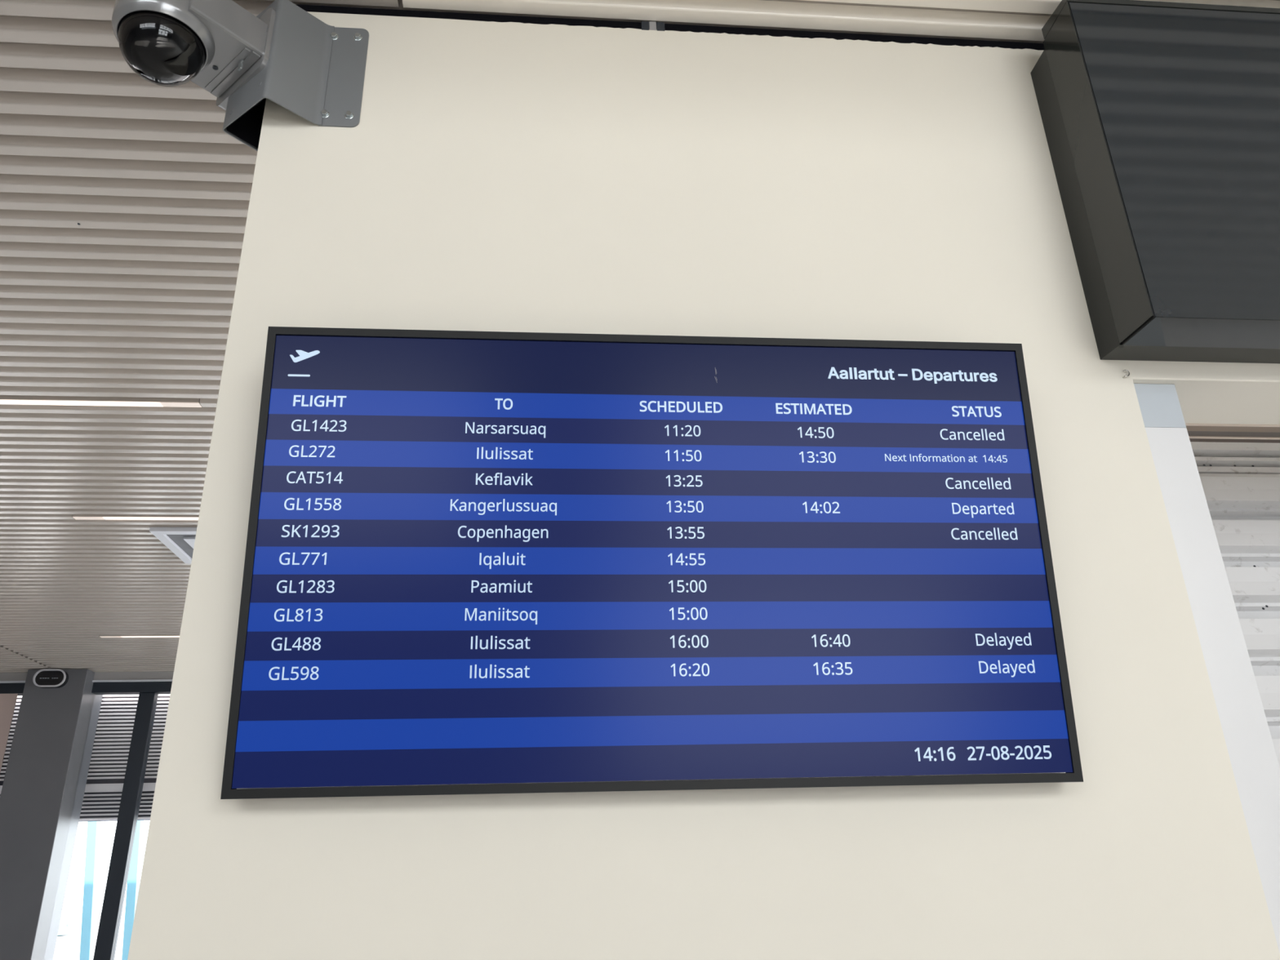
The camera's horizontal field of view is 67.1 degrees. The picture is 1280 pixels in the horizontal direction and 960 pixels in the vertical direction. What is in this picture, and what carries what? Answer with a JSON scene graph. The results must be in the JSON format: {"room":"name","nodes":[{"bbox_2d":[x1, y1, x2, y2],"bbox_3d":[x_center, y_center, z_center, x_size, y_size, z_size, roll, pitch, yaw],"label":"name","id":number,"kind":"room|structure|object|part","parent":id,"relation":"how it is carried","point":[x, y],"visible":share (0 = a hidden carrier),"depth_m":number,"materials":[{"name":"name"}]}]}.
{"room":"airport terminal","nodes":[
{"label":"airport terminal","id":0,"kind":"room"},
{"bbox_2d":[0,0,1279,672],"bbox_3d":[-3.934,-0.119,4.630,16.600,0.076,9.780,1,-23,-5],"label":"ceiling","id":1,"kind":"structure","parent":0,"point":[125,197],"depth_m":3.31,"materials":[{"name":"beige metal"}]},
{"bbox_2d":[0,671,173,680],"bbox_3d":[-6.897,1.816,8.854,11.500,0.105,0.130,1,-23,-5],"label":"trim","id":2,"kind":"structure","parent":1,"relation":"attached to","point":[98,675],"depth_m":8.98,"materials":[{"name":"grey metal"}]},
{"bbox_2d":[0,679,172,683],"bbox_3d":[-6.895,1.869,8.823,11.500,0.016,0.145,1,-23,-5],"label":"trim","id":3,"kind":"structure","parent":2,"relation":"attached to","point":[144,680],"depth_m":8.95,"materials":[{"name":"grey paint"}]},
{"bbox_2d":[0,395,201,407],"bbox_3d":[-3.091,-0.350,4.086,2.375,0.034,0.041,1,-23,-5],"label":"recessed light","id":4,"kind":"object","parent":1,"relation":"in","point":[4,399],"visible":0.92,"depth_m":4.14,"materials":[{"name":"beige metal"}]},
{"bbox_2d":[72,514,199,519],"bbox_3d":[-2.180,0.207,5.470,1.949,0.034,0.041,1,-23,-5],"label":"recessed light","id":5,"kind":"object","parent":1,"relation":"in","point":[77,517],"visible":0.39,"depth_m":5.40,"materials":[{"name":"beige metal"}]},
{"bbox_2d":[99,634,179,637],"bbox_3d":[-3.149,1.264,7.905,2.417,0.034,0.041,1,-23,-5],"label":"recessed light","id":6,"kind":"object","parent":1,"relation":"in","point":[177,635],"visible":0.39,"depth_m":7.81,"materials":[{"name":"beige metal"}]},
{"bbox_2d":[149,527,196,563],"bbox_3d":[-2.537,0.401,5.834,0.600,0.024,0.600,1,-23,-5],"label":"ceiling vent","id":7,"kind":"object","parent":1,"relation":"in","point":[180,540],"visible":0.27,"depth_m":5.68,"materials":[{"name":"white metal"}]},
{"bbox_3d":[-2.537,0.404,5.832,0.320,0.014,0.320,1,-23,-5],"label":"frame","id":8,"kind":"part","parent":7,"relation":"part of","materials":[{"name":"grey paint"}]},
{"bbox_2d":[127,11,1279,959],"bbox_3d":[0.129,0.558,1.849,1.915,3.504,0.300,1,-23,-5],"label":"wall","id":9,"kind":"structure","parent":0,"point":[491,175],"depth_m":1.99,"materials":[{"name":"beige paint"}]},
{"bbox_2d":[111,0,368,151],"bbox_3d":[-0.909,-0.961,2.168,0.308,0.300,0.471,-20,-29,36],"label":"dome camera","id":10,"kind":"object","parent":9,"relation":"attached to","point":[284,55],"visible":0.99,"depth_m":2.15,"materials":[{"name":"grey paint"}]},
{"bbox_3d":[-0.965,-0.972,2.152,0.196,0.066,0.166,-19,-28,35],"label":"arm","id":11,"kind":"part","parent":10,"relation":"part of","materials":[{"name":"silver metal"}]},
{"bbox_3d":[-0.966,-1.015,2.170,0.190,0.025,0.166,-19,-28,35],"label":"arm","id":12,"kind":"part","parent":10,"relation":"part of","materials":[{"name":"silver metal"}]},
{"bbox_3d":[-0.906,-0.970,2.228,0.206,0.180,0.020,-19,-28,35],"label":"plate","id":13,"kind":"part","parent":10,"relation":"part of","materials":[{"name":"silver metal"}]},
{"bbox_3d":[-0.685,-0.937,2.241,0.088,0.300,0.004,1,-23,-5],"label":"wall plate","id":14,"kind":"part","parent":10,"relation":"part of","materials":[{"name":"grey paint"}]},
{"bbox_2d":[220,326,1083,799],"bbox_3d":[0.040,0.130,1.769,1.460,0.834,0.146,1,-23,-5],"label":"display","id":15,"kind":"object","parent":9,"relation":"attached to","point":[493,558],"visible":1,"depth_m":1.74,"materials":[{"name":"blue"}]},
{"bbox_2d":[295,4,1044,50],"bbox_3d":[1.852,-1.052,2.684,5.448,0.032,0.283,1,-23,-5],"label":"trim","id":16,"kind":"structure","parent":9,"relation":"attached to","point":[643,25],"depth_m":2.40,"materials":[{"name":"black metal"}]},
{"bbox_2d":[1122,369,1129,377],"bbox_3d":[1.059,-0.231,2.105,0.014,0.018,0.010,1,-23,-5],"label":"wire hook","id":17,"kind":"object","parent":9,"relation":"attached to","point":[1123,370],"visible":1,"depth_m":2.10,"materials":[{"name":"silver metal"}]},
{"bbox_2d":[1030,0,1279,363],"bbox_3d":[1.956,-0.696,2.284,1.907,0.904,0.196,1,-23,-5],"label":"television screen","id":18,"kind":"object","parent":9,"relation":"attached to","point":[1161,120],"visible":1,"depth_m":2.13,"materials":[{"name":"black plastic"}]},
{"bbox_3d":[1.011,-0.704,2.156,0.002,0.863,0.119,1,-23,-5],"label":"panel","id":19,"kind":"part","parent":18,"relation":"part of","materials":[{"name":"black plastic"}]},
{"bbox_3d":[1.974,-0.297,2.075,1.901,0.008,0.118,1,-23,-5],"label":"panel","id":20,"kind":"part","parent":18,"relation":"part of","materials":[{"name":"black plastic"}]},
{"bbox_2d":[1128,360,1279,424],"bbox_3d":[2.845,-0.605,2.553,3.600,0.958,0.212,1,-23,-5],"label":"trim","id":21,"kind":"structure","parent":9,"relation":"attached to","point":[1208,393],"depth_m":2.16,"materials":[{"name":"paint"}]},
{"bbox_2d":[1185,423,1279,443],"bbox_3d":[2.623,-0.266,2.563,2.920,0.358,0.110,1,-23,-5],"label":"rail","id":22,"kind":"object","parent":9,"relation":"attached to","point":[1213,433],"visible":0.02,"depth_m":2.39,"materials":[{"name":"beige metal"}]},
{"bbox_3d":[2.625,-0.279,2.539,2.920,0.354,0.037,1,-23,-5],"label":"rail","id":23,"kind":"part","parent":22,"relation":"part of","materials":[{"name":"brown metal"}]},
{"bbox_3d":[2.619,-0.252,2.603,2.920,0.352,0.025,1,-23,-5],"label":"rail","id":24,"kind":"part","parent":22,"relation":"part of","materials":[{"name":"brown"}]},
{"bbox_3d":[-2.385,2.053,0.647,19.000,0.050,15.700,1,-23,-5],"label":"floor","id":25,"kind":"structure","parent":0,"visible":0},
{"bbox_2d":[0,669,102,959],"bbox_3d":[-5.280,3.429,8.306,0.520,3.528,0.400,1,-23,-5],"label":"column","id":26,"kind":"structure","parent":25,"relation":"on","point":[42,796],"depth_m":8.39,"materials":[{"name":"grey metal"}]},
{"bbox_2d":[32,668,68,688],"bbox_3d":[-5.335,1.798,8.741,0.280,0.164,0.062,1,-23,-5],"label":"oval sign","id":27,"kind":"object","parent":26,"relation":"attached to","point":[42,678],"visible":1,"depth_m":8.72,"materials":[{"name":"black"}]},
{"bbox_2d":[0,681,172,959],"bbox_3d":[-6.849,3.462,8.159,11.500,3.437,0.110,1,-23,-5],"label":"window","id":28,"kind":"structure","parent":25,"relation":"on","point":[148,692],"depth_m":8.61,"materials":[{"name":"black metal"}]},
{"bbox_2d":[0,693,17,773],"bbox_3d":[-6.137,2.381,8.638,0.885,0.923,0.006,1,-23,-5],"label":"roller blind","id":29,"kind":"object","parent":28,"relation":"attached to","point":[7,701],"visible":1,"depth_m":8.77,"materials":[{"name":"fabric"}]},
{"bbox_3d":[-3.768,3.491,8.449,1.410,3.243,0.008,1,-23,-5],"label":"pane","id":30,"kind":"part","parent":28,"relation":"part of","materials":[{"name":"clear glass"}]},
{"bbox_2d":[1133,383,1279,953],"bbox_3d":[1.154,0.994,1.717,0.110,2.543,0.180,1,-23,-5],"label":"door frame","id":31,"kind":"structure","parent":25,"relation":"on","point":[1251,752],"depth_m":1.91,"materials":[{"name":"paint"}]},
{"bbox_3d":[1.121,-0.128,2.191,0.110,0.106,0.180,1,-23,-5],"label":"head plate","id":32,"kind":"part","parent":31,"relation":"part of","materials":[{"name":"white metal"}]},
{"label":"outside","id":33,"kind":"structure","parent":0,"visible":0},
{"bbox_2d":[53,911,124,959],"bbox_3d":[-35.603,50.267,112.329,130.000,0.100,232.150,1,-23,-5],"label":"ground","id":34,"kind":"structure","parent":33,"point":[67,947],"depth_m":47.57,"materials":[{"name":"white"}]},
{"bbox_2d":[57,920,70,936],"bbox_3d":[-32.740,24.880,53.680,2.396,0.875,1.777,1,-23,-5],"label":"shrub","id":35,"kind":"object","parent":34,"relation":"on","point":[63,928],"visible":0.2,"depth_m":53.32,"materials":[{"name":"white"}]},
{"bbox_2d":[79,821,100,959],"bbox_3d":[-6.123,4.846,10.721,0.476,2.960,0.100,1,-23,-5],"label":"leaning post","id":36,"kind":"object","parent":34,"relation":"on","point":[89,903],"visible":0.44,"depth_m":10.79,"materials":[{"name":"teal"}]},
{"bbox_2d":[121,820,143,959],"bbox_3d":[-5.671,4.851,10.762,0.396,2.960,0.100,1,-23,-5],"label":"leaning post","id":37,"kind":"object","parent":34,"relation":"on","point":[134,875],"visible":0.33,"depth_m":10.83,"materials":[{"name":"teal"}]},
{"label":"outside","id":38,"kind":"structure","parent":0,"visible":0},
{"bbox_2d":[0,693,170,822],"bbox_3d":[-4.985,2.558,9.284,7.400,1.363,0.415,1,-23,-5],"label":"window blind","id":39,"kind":"object","parent":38,"point":[103,792],"visible":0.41,"depth_m":9.07,"materials":[{"name":"grey metal"}]},
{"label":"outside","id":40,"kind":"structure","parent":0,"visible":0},
{"bbox_2d":[1190,441,1279,767],"bbox_3d":[2.806,0.505,2.517,2.950,1.938,0.750,1,-23,-5],"label":"cladding","id":41,"kind":"object","parent":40,"point":[1240,481],"visible":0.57,"depth_m":2.74,"materials":[{"name":"white paint"}]},
{"bbox_3d":[2.762,-0.058,3.051,2.950,0.161,0.082,1,-23,-5],"label":"panel","id":42,"kind":"part","parent":41,"relation":"part of","materials":[{"name":"white paint"}]},
{"bbox_3d":[2.772,0.070,2.930,2.950,0.170,0.081,1,-23,-5],"label":"panel","id":43,"kind":"part","parent":41,"relation":"part of","materials":[{"name":"white paint"}]},
{"bbox_3d":[2.781,0.194,2.812,2.950,0.170,0.081,1,-23,-5],"label":"panel","id":44,"kind":"part","parent":41,"relation":"part of","materials":[{"name":"white paint"}]},
{"bbox_3d":[2.791,0.319,2.694,2.950,0.170,0.081,1,-23,-5],"label":"panel","id":45,"kind":"part","parent":41,"relation":"part of","materials":[{"name":"white paint"}]},
{"bbox_3d":[2.801,0.443,2.576,2.950,0.170,0.081,1,-23,-5],"label":"panel","id":46,"kind":"part","parent":41,"relation":"part of","materials":[{"name":"white paint"}]},
{"bbox_3d":[2.810,0.567,2.458,2.950,0.170,0.081,1,-23,-5],"label":"panel","id":47,"kind":"part","parent":41,"relation":"part of","materials":[{"name":"white paint"}]},
{"bbox_3d":[2.820,0.692,2.340,2.950,0.170,0.081,1,-23,-5],"label":"panel","id":48,"kind":"part","parent":41,"relation":"part of","materials":[{"name":"white paint"}]}
]}

